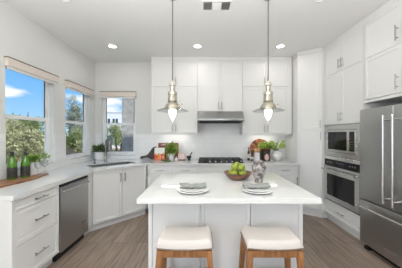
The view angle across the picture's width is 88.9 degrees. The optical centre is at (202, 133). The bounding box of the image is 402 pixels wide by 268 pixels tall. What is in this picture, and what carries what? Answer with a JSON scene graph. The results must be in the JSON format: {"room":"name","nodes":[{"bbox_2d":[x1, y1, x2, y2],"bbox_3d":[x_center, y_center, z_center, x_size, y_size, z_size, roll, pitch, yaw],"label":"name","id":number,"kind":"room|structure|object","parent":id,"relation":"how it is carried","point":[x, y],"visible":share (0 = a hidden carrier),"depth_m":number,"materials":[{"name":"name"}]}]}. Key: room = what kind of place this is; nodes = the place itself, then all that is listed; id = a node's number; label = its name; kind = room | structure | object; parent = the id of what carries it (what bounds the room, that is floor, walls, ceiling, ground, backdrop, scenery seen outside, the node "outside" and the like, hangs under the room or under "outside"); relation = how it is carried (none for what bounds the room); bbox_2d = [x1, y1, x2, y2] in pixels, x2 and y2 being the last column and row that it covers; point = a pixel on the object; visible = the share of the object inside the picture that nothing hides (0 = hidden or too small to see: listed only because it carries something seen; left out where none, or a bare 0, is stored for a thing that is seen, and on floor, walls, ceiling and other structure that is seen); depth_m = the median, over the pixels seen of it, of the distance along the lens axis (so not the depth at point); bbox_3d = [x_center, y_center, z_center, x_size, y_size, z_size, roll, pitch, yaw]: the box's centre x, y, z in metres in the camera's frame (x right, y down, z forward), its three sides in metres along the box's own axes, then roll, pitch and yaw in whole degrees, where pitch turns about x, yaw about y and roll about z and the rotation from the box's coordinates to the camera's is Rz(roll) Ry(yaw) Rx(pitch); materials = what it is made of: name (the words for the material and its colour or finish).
{"room":"kitchen","nodes":[
{"label":"kitchen","id":0,"kind":"room"},
{"bbox_2d":[0,0,94,167],"bbox_3d":[-2.290,-0.020,0.360,0.140,2.900,7.720,0,0,0],"label":"wall","id":1,"kind":"structure","parent":0,"point":[22,39],"depth_m":2.98,"materials":[{"name":"white paint"}]},
{"bbox_2d":[5,66,54,171],"bbox_3d":[-2.272,-0.203,2.675,0.127,1.265,0.750,0,0,0],"label":"window","id":2,"kind":"structure","parent":1,"relation":"in","point":[46,119],"depth_m":2.99,"materials":[{"name":"white plastic"}]},
{"bbox_2d":[4,56,58,84],"bbox_3d":[-2.192,-0.801,2.685,0.051,0.132,0.806,0,0,0],"label":"roller blind","id":3,"kind":"object","parent":2,"relation":"attached to","point":[12,64],"visible":1,"depth_m":2.57,"materials":[{"name":"fabric"}]},
{"bbox_2d":[0,134,94,179],"bbox_3d":[-2.216,0.258,3.107,0.008,0.516,2.215,0,0,0],"label":"backsplash","id":4,"kind":"structure","parent":1,"relation":"attached to","point":[59,139],"depth_m":3.12,"materials":[{"name":"tile"}]},
{"bbox_2d":[66,94,89,160],"bbox_3d":[-2.272,-0.203,3.665,0.127,1.265,0.710,0,0,0],"label":"window","id":5,"kind":"structure","parent":1,"relation":"in","point":[84,154],"depth_m":3.95,"materials":[{"name":"white plastic"}]},
{"bbox_2d":[64,80,93,96],"bbox_3d":[-2.192,-0.801,3.672,0.051,0.132,0.781,0,0,0],"label":"roller blind","id":6,"kind":"object","parent":1,"relation":"attached to","point":[70,85],"visible":1,"depth_m":3.57,"materials":[{"name":"fabric"}]},
{"bbox_2d":[95,63,285,173],"bbox_3d":[0.240,-0.020,4.290,5.200,2.900,0.140,0,0,0],"label":"wall","id":7,"kind":"structure","parent":0,"point":[136,77],"depth_m":4.22,"materials":[{"name":"white paint"}]},
{"bbox_2d":[99,91,135,97],"bbox_3d":[-1.740,-0.801,4.192,0.736,0.132,0.051,0,0,0],"label":"roller blind","id":8,"kind":"object","parent":7,"relation":"attached to","point":[103,94],"visible":1,"depth_m":4.17,"materials":[{"name":"fabric"}]},
{"bbox_2d":[103,97,135,155],"bbox_3d":[-1.738,-0.200,4.271,0.705,1.290,0.127,0,0,0],"label":"window","id":9,"kind":"structure","parent":7,"relation":"in","point":[105,123],"depth_m":4.28,"materials":[{"name":"white plastic"}]},
{"bbox_2d":[151,57,197,133],"bbox_3d":[-0.545,-0.732,4.028,0.880,1.474,0.353,0,0,0],"label":"upper cabinet","id":10,"kind":"object","parent":7,"relation":"attached to","point":[185,69],"visible":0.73,"depth_m":3.90,"materials":[{"name":"white paint"}]},
{"bbox_2d":[151,133,197,133],"bbox_3d":[-0.545,-0.005,3.922,0.880,0.020,0.016,0,0,0],"label":"light","id":11,"kind":"object","parent":10,"relation":"attached to","point":[151,133],"depth_m":3.91,"materials":[{"name":"white paint"}]},
{"bbox_2d":[95,123,284,158],"bbox_3d":[-0.265,0.043,4.216,3.910,0.946,0.008,0,0,0],"label":"backsplash","id":12,"kind":"structure","parent":7,"relation":"attached to","point":[212,140],"depth_m":4.21,"materials":[{"name":"tile"}]},
{"bbox_2d":[198,57,241,110],"bbox_3d":[0.323,-0.949,4.028,0.853,1.039,0.353,0,0,0],"label":"upper cabinet","id":13,"kind":"object","parent":7,"relation":"attached to","point":[219,78],"visible":0.98,"depth_m":3.90,"materials":[{"name":"white paint"}]},
{"bbox_2d":[197,111,243,122],"bbox_3d":[0.323,-0.321,3.946,0.845,0.212,0.508,0,0,0],"label":"range hood","id":14,"kind":"object","parent":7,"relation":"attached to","point":[203,116],"visible":1,"depth_m":3.75,"materials":[{"name":"silver metal"}]},
{"bbox_2d":[199,121,241,122],"bbox_3d":[0.323,-0.225,3.935,0.785,0.020,0.430,0,0,0],"label":"range hood","id":15,"kind":"object","parent":14,"relation":"on","point":[199,121],"depth_m":3.72,"materials":[{"name":"grey metal"}]},
{"bbox_2d":[240,57,291,134],"bbox_3d":[1.218,-0.722,4.028,0.937,1.494,0.353,0,0,0],"label":"upper cabinet","id":16,"kind":"object","parent":7,"relation":"attached to","point":[254,69],"visible":0.86,"depth_m":3.90,"materials":[{"name":"white paint"}]},
{"bbox_2d":[242,134,288,134],"bbox_3d":[1.192,0.015,3.922,0.885,0.020,0.016,0,0,0],"label":"light","id":17,"kind":"object","parent":16,"relation":"attached to","point":[242,134],"depth_m":3.91,"materials":[{"name":"white paint"}]},
{"bbox_2d":[1,0,389,62],"bbox_3d":[0.240,-1.530,0.360,5.200,0.120,8.000,0,0,0],"label":"ceiling","id":18,"kind":"structure","parent":0,"point":[141,30],"depth_m":2.75,"materials":[{"name":"white paint"}]},
{"bbox_2d":[107,44,117,47],"bbox_3d":[-1.510,-1.464,3.420,0.170,0.012,0.170,0,0,0],"label":"recessed light","id":19,"kind":"object","parent":18,"relation":"in","point":[108,45],"visible":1,"depth_m":3.42,"materials":[{"name":"white plastic"}]},
{"bbox_2d":[164,0,182,120],"bbox_3d":[-0.322,-0.795,2.170,0.340,1.348,0.340,0,0,0],"label":"pendant lamp","id":20,"kind":"object","parent":18,"relation":"hanging from","point":[172,106],"visible":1,"depth_m":2.14,"materials":[{"name":"grey metal"}]},
{"bbox_2d":[193,44,202,47],"bbox_3d":[-0.090,-1.464,3.420,0.170,0.012,0.170,0,0,0],"label":"recessed light","id":21,"kind":"object","parent":18,"relation":"in","point":[194,45],"visible":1,"depth_m":3.42,"materials":[{"name":"white plastic"}]},
{"bbox_2d":[202,0,231,10],"bbox_3d":[0.155,-1.465,2.340,0.330,0.010,0.180,0,0,0],"label":"ceiling vent","id":22,"kind":"object","parent":18,"relation":"in","point":[207,5],"visible":1,"depth_m":2.34,"materials":[{"name":"white plastic"}]},
{"bbox_2d":[254,0,282,120],"bbox_3d":[0.690,-0.795,2.170,0.340,1.348,0.340,0,0,0],"label":"pendant lamp","id":23,"kind":"object","parent":18,"relation":"hanging from","point":[268,106],"visible":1,"depth_m":2.14,"materials":[{"name":"grey metal"}]},
{"bbox_2d":[275,44,285,47],"bbox_3d":[1.290,-1.464,3.420,0.170,0.012,0.170,0,0,0],"label":"recessed light","id":24,"kind":"object","parent":18,"relation":"in","point":[278,45],"visible":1,"depth_m":3.42,"materials":[{"name":"white plastic"}]},
{"bbox_2d":[47,211,396,267],"bbox_3d":[0.240,1.490,0.360,5.200,0.120,8.000,0,0,0],"label":"floor","id":25,"kind":"structure","parent":0,"point":[124,244],"depth_m":2.54,"materials":[{"name":"brown wood"}]},
{"bbox_2d":[0,185,58,267],"bbox_3d":[-1.881,0.994,1.997,0.638,0.872,0.564,0,0,0],"label":"base cabinet","id":26,"kind":"object","parent":25,"relation":"on","point":[29,225],"visible":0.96,"depth_m":1.91,"materials":[{"name":"white paint"}]},
{"bbox_2d":[52,175,89,261],"bbox_3d":[-1.854,0.996,2.565,0.653,0.868,0.552,0,0,0],"label":"dishwasher","id":27,"kind":"object","parent":25,"relation":"on","point":[73,195],"visible":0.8,"depth_m":2.49,"materials":[{"name":"grey metal"}]},
{"bbox_2d":[84,166,147,235],"bbox_3d":[-1.589,0.994,3.521,1.202,0.872,1.338,0,0,0],"label":"base cabinet","id":28,"kind":"object","parent":25,"relation":"on","point":[113,195],"visible":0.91,"depth_m":3.21,"materials":[{"name":"white paint"}]},
{"bbox_2d":[0,159,299,200],"bbox_3d":[-0.260,0.537,2.958,3.900,0.042,2.505,0,0,0],"label":"countertop","id":29,"kind":"structure","parent":28,"relation":"on","point":[57,176],"depth_m":2.98,"materials":[{"name":"stone"}]},
{"bbox_2d":[0,173,48,187],"bbox_3d":[-2.044,0.506,2.280,0.292,0.020,0.700,0,0,0],"label":"serving board","id":30,"kind":"object","parent":29,"relation":"on","point":[3,183],"visible":0.65,"depth_m":2.19,"materials":[{"name":"brown wood"}]},
{"bbox_2d":[7,152,17,179],"bbox_3d":[-2.095,0.345,2.250,0.088,0.300,0.088,0,0,0],"label":"wine bottle","id":31,"kind":"object","parent":30,"relation":"on","point":[12,169],"visible":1,"depth_m":2.23,"materials":[{"name":"green glass"}]},
{"bbox_2d":[20,151,29,177],"bbox_3d":[-2.035,0.345,2.350,0.088,0.300,0.088,0,0,-34],"label":"wine bottle","id":32,"kind":"object","parent":30,"relation":"on","point":[25,163],"visible":1,"depth_m":2.32,"materials":[{"name":"green glass"}]},
{"bbox_2d":[28,153,50,174],"bbox_3d":[-2.100,0.361,2.606,0.172,0.269,0.357,0,0,14],"label":"planter","id":33,"kind":"object","parent":30,"relation":"on","point":[36,167],"visible":0.82,"depth_m":2.54,"materials":[{"name":"white ceramic"}]},
{"bbox_2d":[91,143,107,160],"bbox_3d":[-2.040,0.338,4.067,0.296,0.355,0.299,0,0,-38],"label":"potted plant","id":34,"kind":"object","parent":29,"relation":"on","point":[98,155],"visible":1,"depth_m":4.00,"materials":[{"name":"green plant"}]},
{"bbox_2d":[104,138,110,162],"bbox_3d":[-1.681,0.297,3.684,0.217,0.438,0.117,0,0,43],"label":"kitchen faucet","id":35,"kind":"object","parent":29,"relation":"on","point":[106,158],"visible":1,"depth_m":3.70,"materials":[{"name":"silver metal"}]},
{"bbox_2d":[87,161,132,167],"bbox_3d":[-1.574,0.650,3.542,0.358,0.250,0.738,0,0,43],"label":"sink","id":36,"kind":"object","parent":29,"relation":"in","point":[126,162],"visible":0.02,"depth_m":3.68,"materials":[{"name":"silver metal"}]},
{"bbox_2d":[140,147,156,158],"bbox_3d":[-1.109,0.384,4.157,0.326,0.259,0.054,0,0,0],"label":"paddle board","id":37,"kind":"object","parent":29,"relation":"on","point":[150,155],"visible":0.88,"depth_m":4.14,"materials":[{"name":"brown wood"}]},
{"bbox_2d":[154,148,164,159],"bbox_3d":[-0.869,0.396,4.092,0.196,0.243,0.064,0,0,0],"label":"cookbook","id":38,"kind":"object","parent":29,"relation":"on","point":[159,152],"visible":0.86,"depth_m":4.08,"materials":[{"name":"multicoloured paper"}]},
{"bbox_2d":[158,143,177,158],"bbox_3d":[-0.707,0.348,4.173,0.410,0.332,0.055,0,0,0],"label":"chopping board","id":39,"kind":"object","parent":29,"relation":"on","point":[159,144],"visible":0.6,"depth_m":4.17,"materials":[{"name":"brown wood"}]},
{"bbox_2d":[164,142,178,160],"bbox_3d":[-0.613,0.322,3.970,0.296,0.386,0.311,0,0,0],"label":"herb pot","id":40,"kind":"object","parent":29,"relation":"on","point":[173,149],"visible":0.97,"depth_m":3.93,"materials":[{"name":"white ceramic"}]},
{"bbox_2d":[178,153,184,160],"bbox_3d":[-0.422,0.448,4.020,0.144,0.135,0.072,0,0,0],"label":"tissue box","id":41,"kind":"object","parent":29,"relation":"on","point":[181,156],"visible":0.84,"depth_m":3.99,"materials":[{"name":"pink"}]},
{"bbox_2d":[198,157,244,162],"bbox_3d":[0.325,0.491,3.870,0.830,0.050,0.480,0,0,0],"label":"gas cooktop","id":42,"kind":"object","parent":29,"relation":"in","point":[201,159],"visible":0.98,"depth_m":3.83,"materials":[{"name":"black metal"}]},
{"bbox_2d":[247,147,249,159],"bbox_3d":[0.894,0.388,4.020,0.050,0.255,0.050,0,0,0],"label":"oil bottle","id":43,"kind":"object","parent":29,"relation":"on","point":[248,152],"visible":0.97,"depth_m":4.00,"materials":[{"name":"clear glass"}]},
{"bbox_2d":[254,152,259,159],"bbox_3d":[1.044,0.436,3.950,0.120,0.158,0.120,0,0,0],"label":"utensil crock","id":44,"kind":"object","parent":29,"relation":"on","point":[256,155],"visible":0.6,"depth_m":3.90,"materials":[{"name":"white ceramic"}]},
{"bbox_2d":[250,139,269,158],"bbox_3d":[1.140,0.301,4.095,0.412,0.409,0.084,0,0,0],"label":"round board","id":45,"kind":"object","parent":29,"relation":"on","point":[255,143],"visible":0.49,"depth_m":4.09,"materials":[{"name":"brown wood"}]},
{"bbox_2d":[261,150,269,160],"bbox_3d":[1.210,0.412,3.950,0.166,0.206,0.166,0,0,0],"label":"tin","id":46,"kind":"object","parent":29,"relation":"on","point":[265,153],"visible":0.95,"depth_m":3.88,"materials":[{"name":"grey metal"}]},
{"bbox_2d":[258,140,285,160],"bbox_3d":[1.312,0.313,3.954,0.511,0.405,0.261,0,0,0],"label":"vase","id":47,"kind":"object","parent":29,"relation":"on","point":[277,155],"visible":1,"depth_m":3.92,"materials":[{"name":"white ceramic"}]},
{"bbox_2d":[147,166,172,208],"bbox_3d":[-0.755,0.994,3.881,0.448,0.872,0.618,0,0,0],"label":"base cabinet","id":48,"kind":"object","parent":25,"relation":"on","point":[153,172],"visible":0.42,"depth_m":3.62,"materials":[{"name":"white paint"}]},
{"bbox_2d":[155,226,212,267],"bbox_3d":[-0.138,1.108,1.645,0.475,0.644,0.366,0,0,0],"label":"counter stool","id":49,"kind":"object","parent":25,"relation":"on","point":[173,242],"visible":1,"depth_m":1.52,"materials":[{"name":"fabric"}]},
{"bbox_2d":[156,226,211,250],"bbox_3d":[-0.138,0.824,1.645,0.415,0.076,0.270,0,0,0],"label":"cushion","id":50,"kind":"object","parent":49,"relation":"on","point":[171,238],"depth_m":1.55,"materials":[{"name":"fabric"}]},
{"bbox_2d":[173,166,197,173],"bbox_3d":[-0.310,0.994,3.881,0.438,0.872,0.618,0,0,0],"label":"drawer","id":51,"kind":"object","parent":25,"relation":"on","point":[176,169],"visible":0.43,"depth_m":3.62,"materials":[{"name":"white paint"}]},
{"bbox_2d":[198,166,244,173],"bbox_3d":[0.325,0.994,3.881,0.828,0.872,0.618,0,0,0],"label":"base cabinet","id":52,"kind":"object","parent":25,"relation":"on","point":[201,169],"visible":0.02,"depth_m":3.62,"materials":[{"name":"white paint"}]},
{"bbox_2d":[148,204,302,267],"bbox_3d":[0.206,0.994,2.257,1.416,0.872,0.775,0,0,0],"label":"base cabinet","id":53,"kind":"object","parent":25,"relation":"on","point":[225,221],"visible":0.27,"depth_m":1.88,"materials":[{"name":"white paint"}]},
{"bbox_2d":[137,174,321,203],"bbox_3d":[0.209,0.537,2.155,1.478,0.042,1.040,0,0,0],"label":"countertop","id":54,"kind":"structure","parent":53,"relation":"on","point":[221,189],"depth_m":1.78,"materials":[{"name":"stone"}]},
{"bbox_2d":[177,187,207,193],"bbox_3d":[-0.092,0.505,1.845,0.280,0.021,0.280,0,0,0],"label":"dinner plate","id":55,"kind":"object","parent":54,"relation":"on","point":[206,188],"visible":0.4,"depth_m":1.77,"materials":[{"name":"white ceramic"}]},
{"bbox_2d":[181,188,204,191],"bbox_3d":[-0.092,0.495,1.841,0.220,0.016,0.220,0,0,0],"label":"salad plate","id":56,"kind":"object","parent":55,"relation":"on","point":[182,189],"visible":0.72,"depth_m":1.82,"materials":[{"name":"white ceramic"}]},
{"bbox_2d":[179,182,206,188],"bbox_3d":[-0.092,0.471,1.875,0.248,0.052,0.092,0,0,0],"label":"cloth napkin","id":57,"kind":"object","parent":56,"relation":"on","point":[182,185],"visible":1,"depth_m":1.85,"materials":[{"name":"white fabric"}]},
{"bbox_2d":[224,170,251,179],"bbox_3d":[0.400,0.476,2.360,0.334,0.078,0.326,0,0,0],"label":"fruit bowl","id":58,"kind":"object","parent":54,"relation":"on","point":[231,176],"visible":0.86,"depth_m":2.26,"materials":[{"name":"brown wood"}]},
{"label":"apple","id":59,"kind":"object","parent":58,"relation":"in","visible":0},
{"bbox_2d":[238,164,244,170],"bbox_3d":[0.441,0.378,2.333,0.078,0.077,0.074,0,0,-38],"label":"apple","id":60,"kind":"object","parent":59,"relation":"on","point":[241,167],"visible":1,"depth_m":2.31,"materials":[{"name":"green food"}]},
{"bbox_3d":[0.349,0.444,2.301,0.075,0.080,0.075,-28,15,16],"label":"apple","id":61,"kind":"object","parent":58,"relation":"in","visible":0},
{"bbox_2d":[231,163,237,169],"bbox_3d":[0.357,0.375,2.341,0.078,0.078,0.074,0,0,-30],"label":"apple","id":62,"kind":"object","parent":61,"relation":"on","point":[234,166],"visible":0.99,"depth_m":2.32,"materials":[{"name":"green food"}]},
{"bbox_2d":[241,187,272,193],"bbox_3d":[0.485,0.505,1.845,0.280,0.021,0.280,0,0,0],"label":"dinner plate","id":63,"kind":"object","parent":54,"relation":"on","point":[242,188],"visible":0.43,"depth_m":1.77,"materials":[{"name":"white ceramic"}]},
{"bbox_2d":[245,188,269,191],"bbox_3d":[0.485,0.495,1.841,0.220,0.016,0.220,0,0,0],"label":"salad plate","id":64,"kind":"object","parent":63,"relation":"on","point":[248,189],"visible":0.65,"depth_m":1.81,"materials":[{"name":"white ceramic"}]},
{"bbox_2d":[242,182,270,188],"bbox_3d":[0.485,0.471,1.875,0.248,0.052,0.092,0,0,0],"label":"cloth napkin","id":65,"kind":"object","parent":64,"relation":"on","point":[245,185],"visible":1,"depth_m":1.85,"materials":[{"name":"white fabric"}]},
{"bbox_2d":[252,160,265,182],"bbox_3d":[0.595,0.402,2.190,0.148,0.227,0.148,0,0,0],"label":"vase","id":66,"kind":"object","parent":54,"relation":"on","point":[258,166],"visible":1,"depth_m":2.14,"materials":[{"name":"ceramic"}]},
{"bbox_2d":[245,166,270,173],"bbox_3d":[0.970,0.994,3.881,0.458,0.872,0.618,0,0,0],"label":"base cabinet","id":67,"kind":"object","parent":25,"relation":"on","point":[248,168],"visible":0.02,"depth_m":3.62,"materials":[{"name":"white paint"}]},
{"bbox_2d":[238,226,304,267],"bbox_3d":[0.535,1.108,1.645,0.475,0.644,0.366,0,0,0],"label":"counter stool","id":68,"kind":"object","parent":25,"relation":"on","point":[258,242],"visible":1,"depth_m":1.53,"materials":[{"name":"fabric"}]},
{"bbox_2d":[241,226,303,250],"bbox_3d":[0.535,0.824,1.645,0.415,0.076,0.270,0,0,0],"label":"cushion","id":69,"kind":"object","parent":68,"relation":"on","point":[283,238],"depth_m":1.55,"materials":[{"name":"fabric"}]},
{"bbox_2d":[271,166,298,185],"bbox_3d":[1.442,0.994,3.881,0.483,0.872,0.618,0,0,0],"label":"base cabinet","id":70,"kind":"object","parent":25,"relation":"on","point":[290,173],"visible":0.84,"depth_m":3.62,"materials":[{"name":"white paint"}]},
{"bbox_2d":[286,47,327,217],"bbox_3d":[2.195,-0.019,3.824,0.990,2.899,0.753,0,0,0],"label":"pantry cabinet","id":71,"kind":"object","parent":25,"relation":"on","point":[305,145],"visible":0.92,"depth_m":3.59,"materials":[{"name":"white paint"}]},
{"bbox_2d":[324,19,401,240],"bbox_3d":[2.351,-0.019,3.040,0.678,2.899,0.840,0,0,0],"label":"oven tower","id":72,"kind":"object","parent":25,"relation":"on","point":[344,57],"visible":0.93,"depth_m":2.97,"materials":[{"name":"white paint"}]},
{"bbox_2d":[321,155,360,215],"bbox_3d":[2.295,0.708,3.040,0.670,0.712,0.784,0,0,0],"label":"wall oven","id":73,"kind":"object","parent":72,"relation":"in","point":[341,175],"visible":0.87,"depth_m":2.96,"materials":[{"name":"grey metal"}]},
{"bbox_2d":[325,123,359,160],"bbox_3d":[2.289,0.103,3.040,0.522,0.483,0.784,0,0,0],"label":"microwave oven","id":74,"kind":"object","parent":72,"relation":"in","point":[345,140],"visible":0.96,"depth_m":2.97,"materials":[{"name":"silver metal"}]},
{"bbox_2d":[356,104,401,267],"bbox_3d":[2.296,0.562,2.137,0.778,1.735,0.922,0,0,0],"label":"refrigerator","id":75,"kind":"object","parent":25,"relation":"on","point":[380,206],"visible":1,"depth_m":2.27,"materials":[{"name":"grey metal"}]},
{"bbox_3d":[2.770,-0.020,0.360,0.140,2.900,7.720,0,0,0],"label":"wall","id":76,"kind":"structure","parent":0,"visible":0},
{"bbox_2d":[364,0,401,102],"bbox_3d":[2.351,-0.932,2.112,0.678,1.074,1.004,0,0,0],"label":"upper cabinet","id":77,"kind":"object","parent":76,"relation":"attached to","point":[383,27],"visible":1,"depth_m":2.33,"materials":[{"name":"white paint"}]},
{"label":"outside","id":78,"kind":"structure","parent":0,"visible":0},
{"bbox_2d":[7,148,121,161],"bbox_3d":[-10.000,1.855,20.000,100.000,0.150,100.000,0,0,0],"label":"ground","id":79,"kind":"structure","parent":78,"point":[113,149],"depth_m":20.85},
{"bbox_2d":[6,119,28,163],"bbox_3d":[-9.668,0.457,9.909,2.133,2.656,2.378,0,0,-41],"label":"tree","id":80,"kind":"object","parent":79,"relation":"on","point":[10,127],"visible":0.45,"depth_m":9.90,"materials":[{"name":"green plant"}]},
{"bbox_2d":[6,127,43,162],"bbox_3d":[-7.214,0.744,8.500,1.552,2.083,1.508,0,0,44],"label":"tree","id":81,"kind":"object","parent":79,"relation":"on","point":[31,143],"visible":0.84,"depth_m":8.24,"materials":[{"name":"green plant"}]},
{"bbox_2d":[6,113,43,135],"bbox_3d":[-12.207,0.125,14.148,2.153,3.316,2.217,0,0,-35],"label":"tree","id":82,"kind":"object","parent":79,"relation":"on","point":[30,123],"visible":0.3,"depth_m":13.96,"materials":[{"name":"green plant"}]},
{"bbox_2d":[66,95,82,151],"bbox_3d":[-7.732,-0.302,12.398,1.263,4.168,1.110,0,0,0],"label":"tree","id":83,"kind":"object","parent":79,"relation":"on","point":[74,115],"visible":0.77,"depth_m":12.24,"materials":[{"name":"green plant"}]},
{"bbox_2d":[66,128,82,152],"bbox_3d":[-6.221,0.726,10.259,1.629,2.119,1.586,0,0,0],"label":"tree","id":84,"kind":"object","parent":79,"relation":"on","point":[71,139],"visible":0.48,"depth_m":9.88,"materials":[{"name":"green plant"}]},
{"bbox_2d":[73,140,82,153],"bbox_3d":[-5.112,0.997,8.897,0.979,1.582,0.755,0,0,-19],"label":"tree","id":85,"kind":"object","parent":79,"relation":"on","point":[80,143],"visible":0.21,"depth_m":8.67,"materials":[{"name":"green plant"}]},
{"bbox_2d":[66,138,112,154],"bbox_3d":[-7.862,1.005,14.091,3.500,1.550,0.071,0,0,8],"label":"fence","id":86,"kind":"object","parent":79,"relation":"on","point":[68,152],"visible":0.06,"depth_m":14.25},
{"bbox_2d":[76,112,121,147],"bbox_3d":[-13.225,-0.530,29.000,7.750,4.620,6.100,0,0,0],"label":"house","id":87,"kind":"structure","parent":79,"relation":"on","point":[111,116],"depth_m":26.00,"materials":[{"name":"white"}]},
{"bbox_2d":[107,131,113,151],"bbox_3d":[-4.055,0.758,8.489,0.888,2.052,0.888,0,0,0],"label":"tree","id":88,"kind":"object","parent":79,"relation":"on","point":[108,135],"visible":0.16,"depth_m":8.53,"materials":[{"name":"green plant"}]},
{"bbox_2d":[107,121,121,151],"bbox_3d":[-4.462,0.561,10.111,1.135,2.446,1.199,0,0,0],"label":"tree","id":89,"kind":"object","parent":79,"relation":"on","point":[115,134],"visible":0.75,"depth_m":10.08,"materials":[{"name":"green plant"}]},
{"bbox_2d":[112,131,121,150],"bbox_3d":[-8.406,0.542,20.886,2.903,2.485,3.108,0,0,0],"label":"tree","id":90,"kind":"object","parent":79,"relation":"on","point":[119,144],"visible":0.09,"depth_m":20.94,"materials":[{"name":"green plant"}]},
{"bbox_2d":[122,98,133,151],"bbox_3d":[-0.760,-0.195,6.300,2.520,3.950,2.400,0,0,0],"label":"wall","id":91,"kind":"structure","parent":79,"relation":"on","point":[127,103],"depth_m":5.10,"materials":[{"name":"grey paint"}]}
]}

